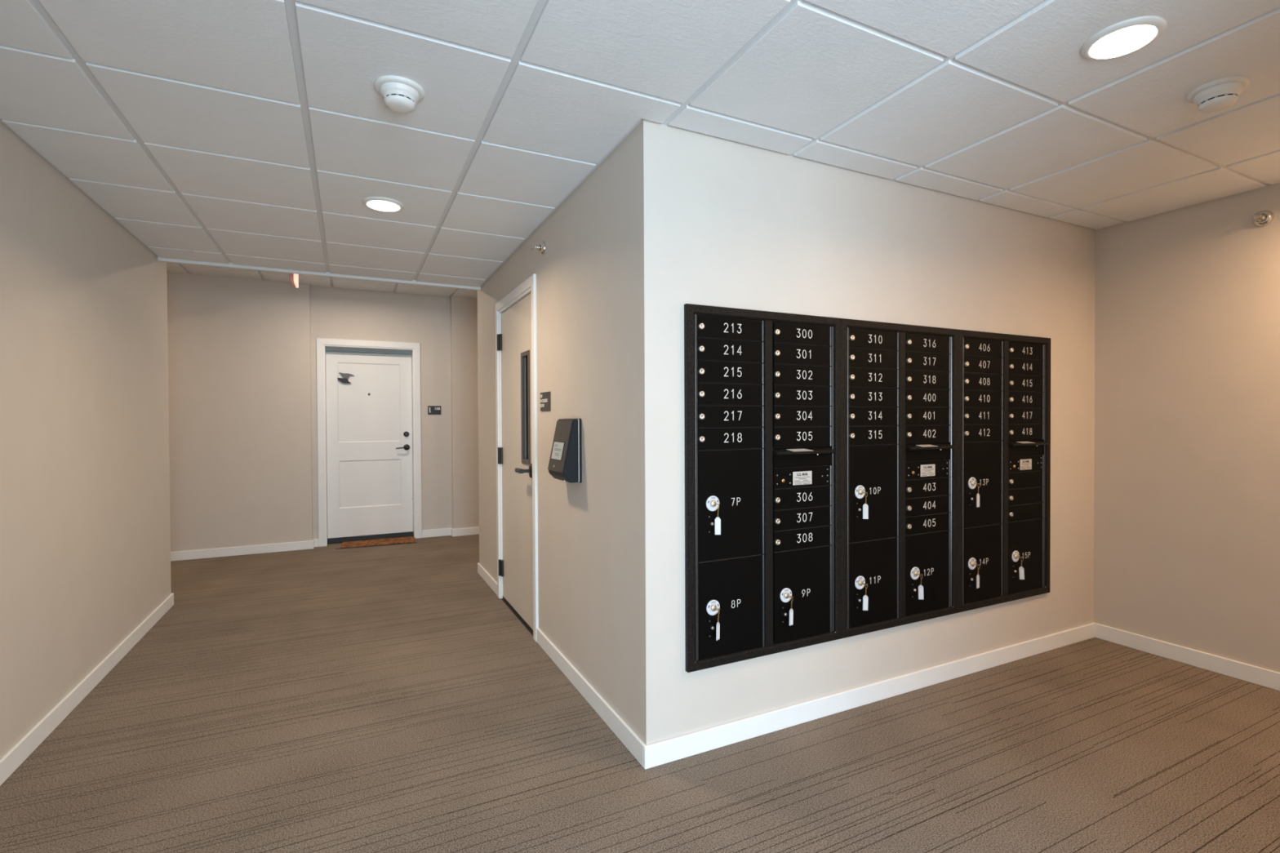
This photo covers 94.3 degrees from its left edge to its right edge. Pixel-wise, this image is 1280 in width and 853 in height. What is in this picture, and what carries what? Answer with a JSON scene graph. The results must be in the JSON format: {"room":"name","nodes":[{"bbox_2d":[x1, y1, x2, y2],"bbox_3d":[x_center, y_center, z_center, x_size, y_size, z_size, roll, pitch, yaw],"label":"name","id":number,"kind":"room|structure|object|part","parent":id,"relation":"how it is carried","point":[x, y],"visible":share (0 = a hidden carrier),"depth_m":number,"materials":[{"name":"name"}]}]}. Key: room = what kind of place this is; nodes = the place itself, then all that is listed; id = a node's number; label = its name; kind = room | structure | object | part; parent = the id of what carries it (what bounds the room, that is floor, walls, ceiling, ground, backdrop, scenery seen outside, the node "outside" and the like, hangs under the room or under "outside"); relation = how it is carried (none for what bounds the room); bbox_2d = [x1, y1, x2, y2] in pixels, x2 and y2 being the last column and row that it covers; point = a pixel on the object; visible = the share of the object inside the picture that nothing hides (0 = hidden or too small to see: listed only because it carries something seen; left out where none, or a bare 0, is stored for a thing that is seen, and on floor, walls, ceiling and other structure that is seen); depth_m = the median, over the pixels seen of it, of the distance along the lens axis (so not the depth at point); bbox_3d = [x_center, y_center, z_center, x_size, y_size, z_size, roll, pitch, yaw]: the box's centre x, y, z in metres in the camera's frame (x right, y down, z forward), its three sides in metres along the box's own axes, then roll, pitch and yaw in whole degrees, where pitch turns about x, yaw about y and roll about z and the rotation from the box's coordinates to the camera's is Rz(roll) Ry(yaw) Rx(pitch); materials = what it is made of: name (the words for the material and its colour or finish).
{"room":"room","nodes":[
{"label":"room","id":0,"kind":"room"},
{"bbox_2d":[0,121,171,759],"bbox_3d":[-3.472,-0.065,0.085,3.839,2.797,7.402,-1,1,-26],"label":"wall","id":1,"kind":"structure","parent":0,"point":[85,524],"depth_m":2.75,"materials":[{"name":"paint"}]},
{"bbox_2d":[0,593,173,786],"bbox_3d":[-3.484,1.290,0.154,3.852,0.086,7.315,-1,1,-26],"label":"baseboard","id":2,"kind":"structure","parent":1,"relation":"attached to","point":[16,756],"depth_m":2.71,"materials":[{"name":"white paint"}]},
{"bbox_2d":[166,262,477,297],"bbox_3d":[-2.595,-1.501,5.500,10.200,0.074,1.989,-1,1,-26],"label":"ceiling","id":3,"kind":"structure","parent":0,"point":[313,280],"depth_m":6.02,"materials":[{"name":"paint"}]},
{"bbox_2d":[288,273,298,288],"bbox_3d":[-3.188,-1.383,5.472,0.056,0.156,0.250,-1,1,-26],"label":"exit light","id":4,"kind":"object","parent":3,"relation":"attached to","point":[294,277],"visible":0.59,"depth_m":5.39,"materials":[{"name":"white plastic"}]},
{"bbox_3d":[-3.173,-1.372,5.481,0.021,0.135,0.248,-1,1,-26],"label":"panel","id":5,"kind":"part","parent":4,"relation":"part of","materials":[{"name":"white plastic"}]},
{"bbox_2d":[166,271,479,551],"bbox_3d":[-3.077,-0.138,6.512,10.200,2.797,0.400,-1,1,-26],"label":"wall","id":6,"kind":"structure","parent":0,"point":[242,352],"depth_m":6.00,"materials":[{"name":"paint"}]},
{"bbox_2d":[170,526,479,561],"bbox_3d":[-2.998,1.218,6.379,10.200,0.086,0.098,-1,1,-26],"label":"baseboard","id":7,"kind":"structure","parent":6,"relation":"attached to","point":[301,545],"depth_m":5.96,"materials":[{"name":"white paint"}]},
{"bbox_2d":[316,337,422,546],"bbox_3d":[-2.966,0.164,6.542,1.022,2.191,0.218,-1,1,-26],"label":"door","id":8,"kind":"structure","parent":6,"relation":"in","point":[369,428],"depth_m":6.54,"materials":[{"name":"white paint"}]},
{"bbox_2d":[337,372,353,383],"bbox_3d":[-3.184,-0.524,6.434,0.166,0.119,0.020,-1,1,-26],"label":"ornament","id":9,"kind":"object","parent":8,"relation":"attached to","point":[345,376],"visible":1,"depth_m":6.42,"materials":[{"name":"grey metal"}]},
{"bbox_3d":[-3.179,-0.551,6.439,0.152,0.066,0.014,-1,1,-26],"label":"blade","id":10,"kind":"part","parent":9,"relation":"part of","materials":[{"name":"grey metal"}]},
{"bbox_2d":[427,405,440,414],"bbox_3d":[-2.333,-0.185,6.743,0.142,0.098,0.007,-1,1,-26],"label":"wall sign","id":11,"kind":"object","parent":6,"relation":"attached to","point":[432,410],"visible":1,"depth_m":6.74,"materials":[{"name":"grey plastic"}]},
{"bbox_2d":[477,135,630,727],"bbox_3d":[1.165,-0.138,4.669,4.200,2.797,3.079,-1,1,-26],"label":"wall","id":12,"kind":"structure","parent":0,"point":[582,273],"depth_m":2.83,"materials":[{"name":"paint"}]},
{"bbox_2d":[495,273,538,641],"bbox_3d":[-0.810,0.185,3.996,0.206,2.185,1.028,-1,1,-26],"label":"door","id":13,"kind":"structure","parent":12,"relation":"in","point":[516,366],"depth_m":3.95,"materials":[{"name":"white paint"}]},
{"bbox_3d":[-0.724,0.272,3.667,0.069,0.026,0.112,-1,1,-26],"label":"lever","id":14,"kind":"part","parent":13,"relation":"part of","materials":[{"name":"brown metal"}]},
{"bbox_3d":[-0.721,-0.119,3.768,0.020,0.713,0.190,-1,1,-26],"label":"lite frame","id":15,"kind":"part","parent":13,"relation":"part of","materials":[{"name":"grey metal"}]},
{"bbox_3d":[-0.703,-0.119,3.777,0.008,0.673,0.150,-1,1,-26],"label":"glass","id":16,"kind":"part","parent":13,"relation":"part of","materials":[{"name":"glass"}]},
{"bbox_2d":[529,240,546,255],"bbox_3d":[-0.581,-1.011,3.353,0.078,0.078,0.078,-1,1,-26],"label":"sprinkler head","id":17,"kind":"object","parent":12,"relation":"attached to","point":[541,247],"visible":1,"depth_m":3.34},
{"bbox_2d":[540,391,551,411],"bbox_3d":[-0.536,-0.142,3.360,0.007,0.106,0.180,-1,1,-26],"label":"wall sign","id":18,"kind":"object","parent":12,"relation":"attached to","point":[545,397],"visible":1,"depth_m":3.34,"materials":[{"name":"grey plastic"}]},
{"bbox_2d":[547,418,582,483],"bbox_3d":[-0.376,0.116,2.934,0.098,0.309,0.240,-1,1,-26],"label":"kiosk","id":19,"kind":"object","parent":12,"relation":"attached to","point":[565,464],"visible":1,"depth_m":2.84,"materials":[{"name":"black plastic"}]},
{"bbox_3d":[-0.395,0.096,2.924,0.054,0.246,0.228,-1,1,-26],"label":"panel","id":20,"kind":"part","parent":19,"relation":"part of","materials":[{"name":"black plastic"}]},
{"bbox_3d":[-0.337,0.115,2.953,0.012,0.308,0.240,-1,1,-26],"label":"plate","id":21,"kind":"part","parent":19,"relation":"part of","materials":[{"name":"silver metal"}]},
{"bbox_2d":[477,562,1094,769],"bbox_3d":[1.197,1.218,4.618,4.213,0.086,3.245,-1,1,-26],"label":"baseboard","id":22,"kind":"structure","parent":12,"relation":"attached to","point":[675,748],"depth_m":2.69,"materials":[{"name":"white paint"}]},
{"bbox_2d":[0,0,1279,290],"bbox_3d":[0.595,-1.308,2.006,5.178,0.371,7.096,-1,1,-26],"label":"ceiling","id":23,"kind":"structure","parent":0,"point":[254,135],"depth_m":2.11,"materials":[{"name":"paint"}]},
{"bbox_3d":[-2.314,-1.318,4.518,2.161,0.361,0.026,-1,1,-26],"label":"edge trim","id":24,"kind":"part","parent":23,"relation":"part of","materials":[{"name":"paint"}]},
{"bbox_2d":[362,196,404,211],"bbox_3d":[-1.319,-1.138,3.054,0.197,0.016,0.197,-1,1,-26],"label":"recessed light","id":25,"kind":"object","parent":23,"relation":"in","point":[379,203],"visible":1,"depth_m":3.02,"materials":[{"name":"white plastic"}]},
{"bbox_2d":[373,75,424,113],"bbox_3d":[-0.808,-1.103,1.999,0.158,0.066,0.158,-1,1,-38],"label":"smoke detector","id":26,"kind":"object","parent":23,"relation":"attached to","point":[399,94],"visible":1,"depth_m":1.96,"materials":[{"name":"white plastic"}]},
{"bbox_2d":[384,93,415,104],"bbox_3d":[-0.808,-1.092,1.999,0.096,0.008,0.096,-1,1,-26],"label":"vent","id":27,"kind":"object","parent":26,"relation":"attached to","point":[389,98],"depth_m":1.97,"materials":[{"name":"white plastic"}]},
{"bbox_2d":[1080,15,1166,60],"bbox_3d":[1.421,-1.136,1.750,0.197,0.016,0.197,-1,1,-26],"label":"recessed light","id":28,"kind":"object","parent":23,"relation":"in","point":[1124,37],"visible":1,"depth_m":1.73,"materials":[{"name":"white plastic"}]},
{"bbox_2d":[1186,75,1251,112],"bbox_3d":[1.966,-1.117,2.021,0.158,0.066,0.158,0,1,-5],"label":"smoke detector","id":29,"kind":"object","parent":23,"relation":"attached to","point":[1220,94],"visible":1,"depth_m":1.99,"materials":[{"name":"white plastic"}]},
{"bbox_2d":[1199,93,1238,106],"bbox_3d":[1.966,-1.105,2.021,0.096,0.008,0.096,-1,1,-26],"label":"vent","id":30,"kind":"object","parent":29,"relation":"attached to","point":[1206,99],"depth_m":1.99,"materials":[{"name":"white plastic"}]},
{"bbox_2d":[0,534,1279,852],"bbox_3d":[-1.048,1.347,2.397,10.200,0.100,9.600,-1,1,-26],"label":"floor","id":31,"kind":"structure","parent":0,"point":[384,699],"depth_m":2.35,"materials":[{"name":"carpet"}]},
{"bbox_2d":[335,536,415,549],"bbox_3d":[-2.836,1.254,6.405,0.795,0.011,0.375,-1,1,-26],"label":"doormat","id":32,"kind":"object","parent":31,"relation":"on","point":[409,540],"visible":0.87,"depth_m":6.39,"materials":[{"name":"brown fabric"}]},
{"bbox_2d":[627,119,1095,745],"bbox_3d":[1.405,0.045,2.996,3.157,2.466,0.140,-1,1,-26],"label":"wall","id":33,"kind":"structure","parent":0,"point":[713,220],"depth_m":2.60,"materials":[{"name":"paint"}]},
{"bbox_2d":[684,303,841,672],"bbox_3d":[0.541,0.238,2.473,0.796,1.431,0.043,-1,1,-26],"label":"mailbox","id":34,"kind":"object","parent":33,"relation":"attached to","point":[762,389],"visible":0.99,"depth_m":2.46,"materials":[{"name":"black metal"}]},
{"bbox_2d":[713,502,720,534],"bbox_3d":[0.300,0.364,2.338,0.032,0.124,0.022,0,1,29],"label":"keys","id":35,"kind":"object","parent":34,"relation":"hanging from","point":[717,521],"visible":1,"depth_m":2.33,"materials":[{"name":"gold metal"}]},
{"bbox_2d":[714,607,719,640],"bbox_3d":[0.305,0.779,2.345,0.022,0.124,0.030,0,1,-8],"label":"keys","id":36,"kind":"object","parent":34,"relation":"hanging from","point":[717,626],"visible":1,"depth_m":2.34,"materials":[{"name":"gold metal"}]},
{"bbox_3d":[0.370,-0.217,2.398,0.320,0.086,0.013,-1,1,-26],"label":"mailbox door","id":37,"kind":"part","parent":34,"relation":"part of","materials":[{"name":"black metal"}]},
{"bbox_3d":[0.370,-0.305,2.397,0.320,0.086,0.013,-1,1,-26],"label":"mailbox door","id":38,"kind":"part","parent":34,"relation":"part of","materials":[{"name":"black metal"}]},
{"bbox_3d":[0.369,-0.394,2.396,0.320,0.086,0.013,-1,1,-26],"label":"mailbox door","id":39,"kind":"part","parent":34,"relation":"part of","materials":[{"name":"black metal"}]},
{"bbox_3d":[0.373,0.313,2.404,0.320,0.438,0.013,-1,1,-26],"label":"parcel door","id":40,"kind":"part","parent":34,"relation":"part of","materials":[{"name":"black metal"}]},
{"bbox_3d":[0.371,0.048,2.401,0.320,0.086,0.013,-1,1,-26],"label":"mailbox door","id":41,"kind":"part","parent":34,"relation":"part of","materials":[{"name":"black metal"}]},
{"bbox_3d":[0.371,-0.040,2.400,0.320,0.086,0.013,-1,1,-26],"label":"mailbox door","id":42,"kind":"part","parent":34,"relation":"part of","materials":[{"name":"black metal"}]},
{"bbox_3d":[0.371,-0.129,2.399,0.320,0.086,0.013,-1,1,-26],"label":"mailbox door","id":43,"kind":"part","parent":34,"relation":"part of","materials":[{"name":"black metal"}]},
{"bbox_3d":[0.375,0.727,2.409,0.320,0.386,0.013,-1,1,-26],"label":"parcel door","id":44,"kind":"part","parent":34,"relation":"part of","materials":[{"name":"black metal"}]},
{"bbox_2d":[786,595,793,626],"bbox_3d":[0.636,0.776,2.507,0.023,0.124,0.030,0,1,-8],"label":"keys","id":45,"kind":"object","parent":34,"relation":"hanging from","point":[791,611],"visible":1,"depth_m":2.50,"materials":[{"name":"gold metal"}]},
{"bbox_3d":[0.705,0.146,2.568,0.319,0.050,0.007,-1,1,-26],"label":"throat panel","id":46,"kind":"part","parent":34,"relation":"part of","materials":[{"name":"black metal"}]},
{"bbox_3d":[0.709,0.723,2.572,0.319,0.388,0.013,-1,1,-26],"label":"parcel door","id":47,"kind":"part","parent":34,"relation":"part of","materials":[{"name":"black metal"}]},
{"bbox_3d":[0.706,0.217,2.566,0.319,0.087,0.013,-1,1,-26],"label":"master door","id":48,"kind":"part","parent":34,"relation":"part of","materials":[{"name":"black metal"}]},
{"bbox_3d":[0.708,0.483,2.569,0.319,0.086,0.013,-1,1,-26],"label":"mailbox door","id":49,"kind":"part","parent":34,"relation":"part of","materials":[{"name":"black metal"}]},
{"bbox_3d":[0.707,0.396,2.568,0.319,0.086,0.013,-1,1,-26],"label":"mailbox door","id":50,"kind":"part","parent":34,"relation":"part of","materials":[{"name":"black metal"}]},
{"bbox_3d":[0.707,0.306,2.567,0.319,0.088,0.013,-1,1,-26],"label":"mailbox door","id":51,"kind":"part","parent":34,"relation":"part of","materials":[{"name":"black metal"}]},
{"bbox_3d":[0.705,0.045,2.564,0.319,0.086,0.013,-1,1,-26],"label":"mailbox door","id":52,"kind":"part","parent":34,"relation":"part of","materials":[{"name":"black metal"}]},
{"bbox_3d":[0.705,-0.044,2.563,0.319,0.086,0.013,-1,1,-26],"label":"mailbox door","id":53,"kind":"part","parent":34,"relation":"part of","materials":[{"name":"black metal"}]},
{"bbox_3d":[0.705,-0.132,2.563,0.319,0.086,0.013,-1,1,-26],"label":"mailbox door","id":54,"kind":"part","parent":34,"relation":"part of","materials":[{"name":"black metal"}]},
{"bbox_3d":[0.704,-0.221,2.562,0.319,0.086,0.013,-1,1,-26],"label":"mailbox door","id":55,"kind":"part","parent":34,"relation":"part of","materials":[{"name":"black metal"}]},
{"bbox_3d":[0.704,-0.309,2.561,0.319,0.086,0.013,-1,1,-26],"label":"mailbox door","id":56,"kind":"part","parent":34,"relation":"part of","materials":[{"name":"black metal"}]},
{"bbox_3d":[0.703,-0.397,2.560,0.319,0.086,0.013,-1,1,-26],"label":"mailbox door","id":57,"kind":"part","parent":34,"relation":"part of","materials":[{"name":"black metal"}]},
{"bbox_2d":[798,476,808,484],"bbox_3d":[0.701,0.232,2.560,0.092,0.029,0.001,-1,1,-26],"label":"print","id":58,"kind":"object","parent":34,"relation":"on","point":[802,480],"depth_m":2.56,"materials":[{"name":"white paper"}]},
{"bbox_2d":[773,448,835,455],"bbox_3d":[0.705,0.107,2.549,0.324,0.023,0.039,-1,1,-26],"label":"hood","id":59,"kind":"object","parent":34,"relation":"attached to","point":[776,451],"depth_m":2.54,"materials":[{"name":"black metal"}]},
{"bbox_2d":[840,318,958,638],"bbox_3d":[1.252,0.231,2.821,0.786,1.431,0.043,-1,1,-26],"label":"mailbox","id":60,"kind":"object","parent":33,"relation":"attached to","point":[900,382],"visible":1,"depth_m":2.81,"materials":[{"name":"black metal"}]},
{"bbox_2d":[861,491,868,519],"bbox_3d":[1.016,0.357,2.691,0.023,0.124,0.032,-1,1,-26],"label":"keys","id":61,"kind":"object","parent":60,"relation":"hanging from","point":[865,508],"visible":1,"depth_m":2.68,"materials":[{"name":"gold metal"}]},
{"bbox_2d":[861,582,868,610],"bbox_3d":[1.017,0.772,2.692,0.032,0.124,0.022,0,1,29],"label":"keys","id":62,"kind":"object","parent":60,"relation":"hanging from","point":[865,599],"visible":1,"depth_m":2.69,"materials":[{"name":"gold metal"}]},
{"bbox_3d":[1.088,0.720,2.758,0.316,0.386,0.013,-1,1,-26],"label":"parcel door","id":63,"kind":"part","parent":60,"relation":"part of","materials":[{"name":"black metal"}]},
{"bbox_3d":[1.086,0.305,2.753,0.316,0.438,0.013,-1,1,-26],"label":"parcel door","id":64,"kind":"part","parent":60,"relation":"part of","materials":[{"name":"black metal"}]},
{"bbox_3d":[1.085,0.041,2.750,0.316,0.086,0.013,-1,1,-26],"label":"mailbox door","id":65,"kind":"part","parent":60,"relation":"part of","materials":[{"name":"black metal"}]},
{"bbox_3d":[1.084,-0.048,2.749,0.316,0.086,0.013,-1,1,-26],"label":"mailbox door","id":66,"kind":"part","parent":60,"relation":"part of","materials":[{"name":"black metal"}]},
{"bbox_3d":[1.084,-0.136,2.748,0.316,0.086,0.013,-1,1,-26],"label":"mailbox door","id":67,"kind":"part","parent":60,"relation":"part of","materials":[{"name":"black metal"}]},
{"bbox_3d":[1.084,-0.224,2.747,0.316,0.086,0.013,-1,1,-26],"label":"mailbox door","id":68,"kind":"part","parent":60,"relation":"part of","materials":[{"name":"black metal"}]},
{"bbox_3d":[1.083,-0.313,2.746,0.316,0.086,0.013,-1,1,-26],"label":"mailbox door","id":69,"kind":"part","parent":60,"relation":"part of","materials":[{"name":"black metal"}]},
{"bbox_3d":[1.083,-0.401,2.745,0.316,0.086,0.013,-1,1,-26],"label":"mailbox door","id":70,"kind":"part","parent":60,"relation":"part of","materials":[{"name":"black metal"}]},
{"bbox_3d":[1.244,0.230,2.838,0.712,1.360,0.002,-1,1,-26],"label":"panel","id":71,"kind":"part","parent":60,"relation":"part of","materials":[{"name":"black metal"}]},
{"bbox_2d":[916,573,924,599],"bbox_3d":[1.344,0.768,2.855,0.023,0.124,0.032,-1,1,-26],"label":"keys","id":72,"kind":"object","parent":60,"relation":"hanging from","point":[921,597],"visible":1,"depth_m":2.85,"materials":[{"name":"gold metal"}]},
{"bbox_3d":[1.413,0.139,2.915,0.315,0.050,0.007,-1,1,-26],"label":"throat panel","id":73,"kind":"part","parent":60,"relation":"part of","materials":[{"name":"black metal"}]},
{"bbox_3d":[1.417,0.715,2.919,0.315,0.388,0.013,-1,1,-26],"label":"parcel door","id":74,"kind":"part","parent":60,"relation":"part of","materials":[{"name":"black metal"}]},
{"bbox_3d":[1.415,0.210,2.913,0.315,0.087,0.013,-1,1,-26],"label":"master door","id":75,"kind":"part","parent":60,"relation":"part of","materials":[{"name":"black metal"}]},
{"bbox_3d":[1.416,0.476,2.916,0.315,0.086,0.013,-1,1,-26],"label":"mailbox door","id":76,"kind":"part","parent":60,"relation":"part of","materials":[{"name":"black metal"}]},
{"bbox_3d":[1.416,0.388,2.915,0.315,0.086,0.013,-1,1,-26],"label":"mailbox door","id":77,"kind":"part","parent":60,"relation":"part of","materials":[{"name":"black metal"}]},
{"bbox_3d":[1.416,0.299,2.914,0.315,0.088,0.013,-1,1,-26],"label":"mailbox door","id":78,"kind":"part","parent":60,"relation":"part of","materials":[{"name":"black metal"}]},
{"bbox_3d":[1.414,0.037,2.912,0.315,0.086,0.013,-1,1,-26],"label":"mailbox door","id":79,"kind":"part","parent":60,"relation":"part of","materials":[{"name":"black metal"}]},
{"bbox_3d":[1.414,-0.051,2.911,0.315,0.086,0.013,-1,1,-26],"label":"mailbox door","id":80,"kind":"part","parent":60,"relation":"part of","materials":[{"name":"black metal"}]},
{"bbox_3d":[1.413,-0.139,2.910,0.315,0.086,0.013,-1,1,-26],"label":"mailbox door","id":81,"kind":"part","parent":60,"relation":"part of","materials":[{"name":"black metal"}]},
{"bbox_3d":[1.413,-0.228,2.909,0.315,0.086,0.013,-1,1,-26],"label":"mailbox door","id":82,"kind":"part","parent":60,"relation":"part of","materials":[{"name":"black metal"}]},
{"bbox_3d":[1.413,-0.316,2.908,0.315,0.086,0.013,-1,1,-26],"label":"mailbox door","id":83,"kind":"part","parent":60,"relation":"part of","materials":[{"name":"black metal"}]},
{"bbox_3d":[1.412,-0.404,2.907,0.315,0.086,0.013,-1,1,-26],"label":"mailbox door","id":84,"kind":"part","parent":60,"relation":"part of","materials":[{"name":"black metal"}]},
{"bbox_2d":[905,444,955,450],"bbox_3d":[1.414,0.100,2.896,0.320,0.023,0.039,-1,1,-26],"label":"hood","id":85,"kind":"object","parent":60,"relation":"attached to","point":[908,446],"depth_m":2.89,"materials":[{"name":"black metal"}]},
{"bbox_2d":[958,329,1050,613],"bbox_3d":[1.956,0.224,3.165,0.780,1.431,0.043,-1,1,-26],"label":"mailbox","id":86,"kind":"object","parent":33,"relation":"attached to","point":[1004,380],"visible":1,"depth_m":3.16,"materials":[{"name":"black metal"}]},
{"bbox_2d":[973,563,979,588],"bbox_3d":[1.722,0.765,3.038,0.030,0.124,0.023,0,1,25],"label":"keys","id":87,"kind":"object","parent":86,"relation":"hanging from","point":[977,565],"visible":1,"depth_m":3.03,"materials":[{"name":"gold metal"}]},
{"bbox_2d":[973,482,980,506],"bbox_3d":[1.720,0.350,3.034,0.030,0.124,0.023,0,1,26],"label":"keys","id":88,"kind":"object","parent":86,"relation":"hanging from","point":[978,494],"visible":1,"depth_m":3.03,"materials":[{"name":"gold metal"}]},
{"bbox_3d":[1.793,0.713,3.103,0.314,0.386,0.013,-1,1,-26],"label":"parcel door","id":89,"kind":"part","parent":86,"relation":"part of","materials":[{"name":"black metal"}]},
{"bbox_3d":[1.791,0.298,3.098,0.314,0.438,0.013,-1,1,-26],"label":"parcel door","id":90,"kind":"part","parent":86,"relation":"part of","materials":[{"name":"black metal"}]},
{"bbox_3d":[1.790,0.034,3.095,0.314,0.086,0.013,-1,1,-26],"label":"mailbox door","id":91,"kind":"part","parent":86,"relation":"part of","materials":[{"name":"black metal"}]},
{"bbox_3d":[1.790,-0.055,3.095,0.314,0.086,0.013,-1,1,-26],"label":"mailbox door","id":92,"kind":"part","parent":86,"relation":"part of","materials":[{"name":"black metal"}]},
{"bbox_3d":[1.789,-0.143,3.094,0.314,0.086,0.013,-1,1,-26],"label":"mailbox door","id":93,"kind":"part","parent":86,"relation":"part of","materials":[{"name":"black metal"}]},
{"bbox_3d":[1.789,-0.231,3.092,0.314,0.086,0.013,-1,1,-26],"label":"mailbox door","id":94,"kind":"part","parent":86,"relation":"part of","materials":[{"name":"black metal"}]},
{"bbox_3d":[1.788,-0.320,3.091,0.314,0.086,0.013,-1,1,-26],"label":"mailbox door","id":95,"kind":"part","parent":86,"relation":"part of","materials":[{"name":"black metal"}]},
{"bbox_3d":[1.788,-0.408,3.091,0.314,0.086,0.013,-1,1,-26],"label":"mailbox door","id":96,"kind":"part","parent":86,"relation":"part of","materials":[{"name":"black metal"}]},
{"bbox_3d":[1.948,0.223,3.183,0.708,1.360,0.002,-1,1,-26],"label":"panel","id":97,"kind":"part","parent":86,"relation":"part of","materials":[{"name":"black metal"}]},
{"bbox_2d":[1017,555,1024,579],"bbox_3d":[2.048,0.761,3.199,0.024,0.124,0.034,-1,1,-26],"label":"keys","id":98,"kind":"object","parent":86,"relation":"hanging from","point":[1021,572],"visible":1,"depth_m":3.19,"materials":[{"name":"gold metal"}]},
{"bbox_3d":[2.117,0.132,3.260,0.313,0.050,0.007,-1,1,-26],"label":"throat panel","id":99,"kind":"part","parent":86,"relation":"part of","materials":[{"name":"black metal"}]},
{"bbox_3d":[2.121,0.708,3.263,0.313,0.388,0.013,-1,1,-26],"label":"parcel door","id":100,"kind":"part","parent":86,"relation":"part of","materials":[{"name":"black metal"}]},
{"bbox_3d":[2.118,0.203,3.258,0.313,0.087,0.013,-1,1,-26],"label":"master door","id":101,"kind":"part","parent":86,"relation":"part of","materials":[{"name":"black metal"}]},
{"bbox_3d":[2.119,0.469,3.261,0.313,0.086,0.013,-1,1,-26],"label":"mailbox door","id":102,"kind":"part","parent":86,"relation":"part of","materials":[{"name":"black metal"}]},
{"bbox_3d":[2.119,0.381,3.260,0.313,0.086,0.013,-1,1,-26],"label":"mailbox door","id":103,"kind":"part","parent":86,"relation":"part of","materials":[{"name":"black metal"}]},
{"bbox_3d":[2.119,0.292,3.259,0.313,0.088,0.013,-1,1,-26],"label":"mailbox door","id":104,"kind":"part","parent":86,"relation":"part of","materials":[{"name":"black metal"}]},
{"bbox_3d":[2.117,0.030,3.256,0.313,0.086,0.013,-1,1,-26],"label":"mailbox door","id":105,"kind":"part","parent":86,"relation":"part of","materials":[{"name":"black metal"}]},
{"bbox_3d":[2.117,-0.058,3.255,0.313,0.086,0.013,-1,1,-26],"label":"mailbox door","id":106,"kind":"part","parent":86,"relation":"part of","materials":[{"name":"black metal"}]},
{"bbox_3d":[2.117,-0.146,3.254,0.313,0.086,0.013,-1,1,-26],"label":"mailbox door","id":107,"kind":"part","parent":86,"relation":"part of","materials":[{"name":"black metal"}]},
{"bbox_3d":[2.116,-0.235,3.253,0.313,0.086,0.013,-1,1,-26],"label":"mailbox door","id":108,"kind":"part","parent":86,"relation":"part of","materials":[{"name":"black metal"}]},
{"bbox_3d":[2.116,-0.323,3.252,0.313,0.086,0.013,-1,1,-26],"label":"mailbox door","id":109,"kind":"part","parent":86,"relation":"part of","materials":[{"name":"black metal"}]},
{"bbox_3d":[2.115,-0.411,3.251,0.313,0.086,0.013,-1,1,-26],"label":"mailbox door","id":110,"kind":"part","parent":86,"relation":"part of","materials":[{"name":"black metal"}]},
{"bbox_2d":[1008,440,1048,446],"bbox_3d":[2.117,0.093,3.240,0.318,0.023,0.039,-1,1,-26],"label":"hood","id":111,"kind":"object","parent":86,"relation":"attached to","point":[1011,443],"depth_m":3.23,"materials":[{"name":"black metal"}]},
{"bbox_2d":[1093,182,1279,672],"bbox_3d":[3.288,0.041,2.581,0.140,2.466,2.260,-1,1,-26],"label":"wall","id":112,"kind":"structure","parent":0,"point":[1187,472],"depth_m":3.15,"materials":[{"name":"paint"}]},
{"bbox_2d":[1093,622,1279,691],"bbox_3d":[3.194,1.231,2.624,0.013,0.086,2.120,-1,1,-26],"label":"baseboard","id":113,"kind":"structure","parent":112,"relation":"attached to","point":[1265,677],"depth_m":3.15,"materials":[{"name":"white paint"}]},
{"bbox_2d":[1252,209,1274,226],"bbox_3d":[3.008,-1.016,2.883,0.078,0.078,0.078,-1,1,-26],"label":"sprinkler head","id":114,"kind":"object","parent":112,"relation":"attached to","point":[1262,218],"visible":1,"depth_m":2.88}
]}

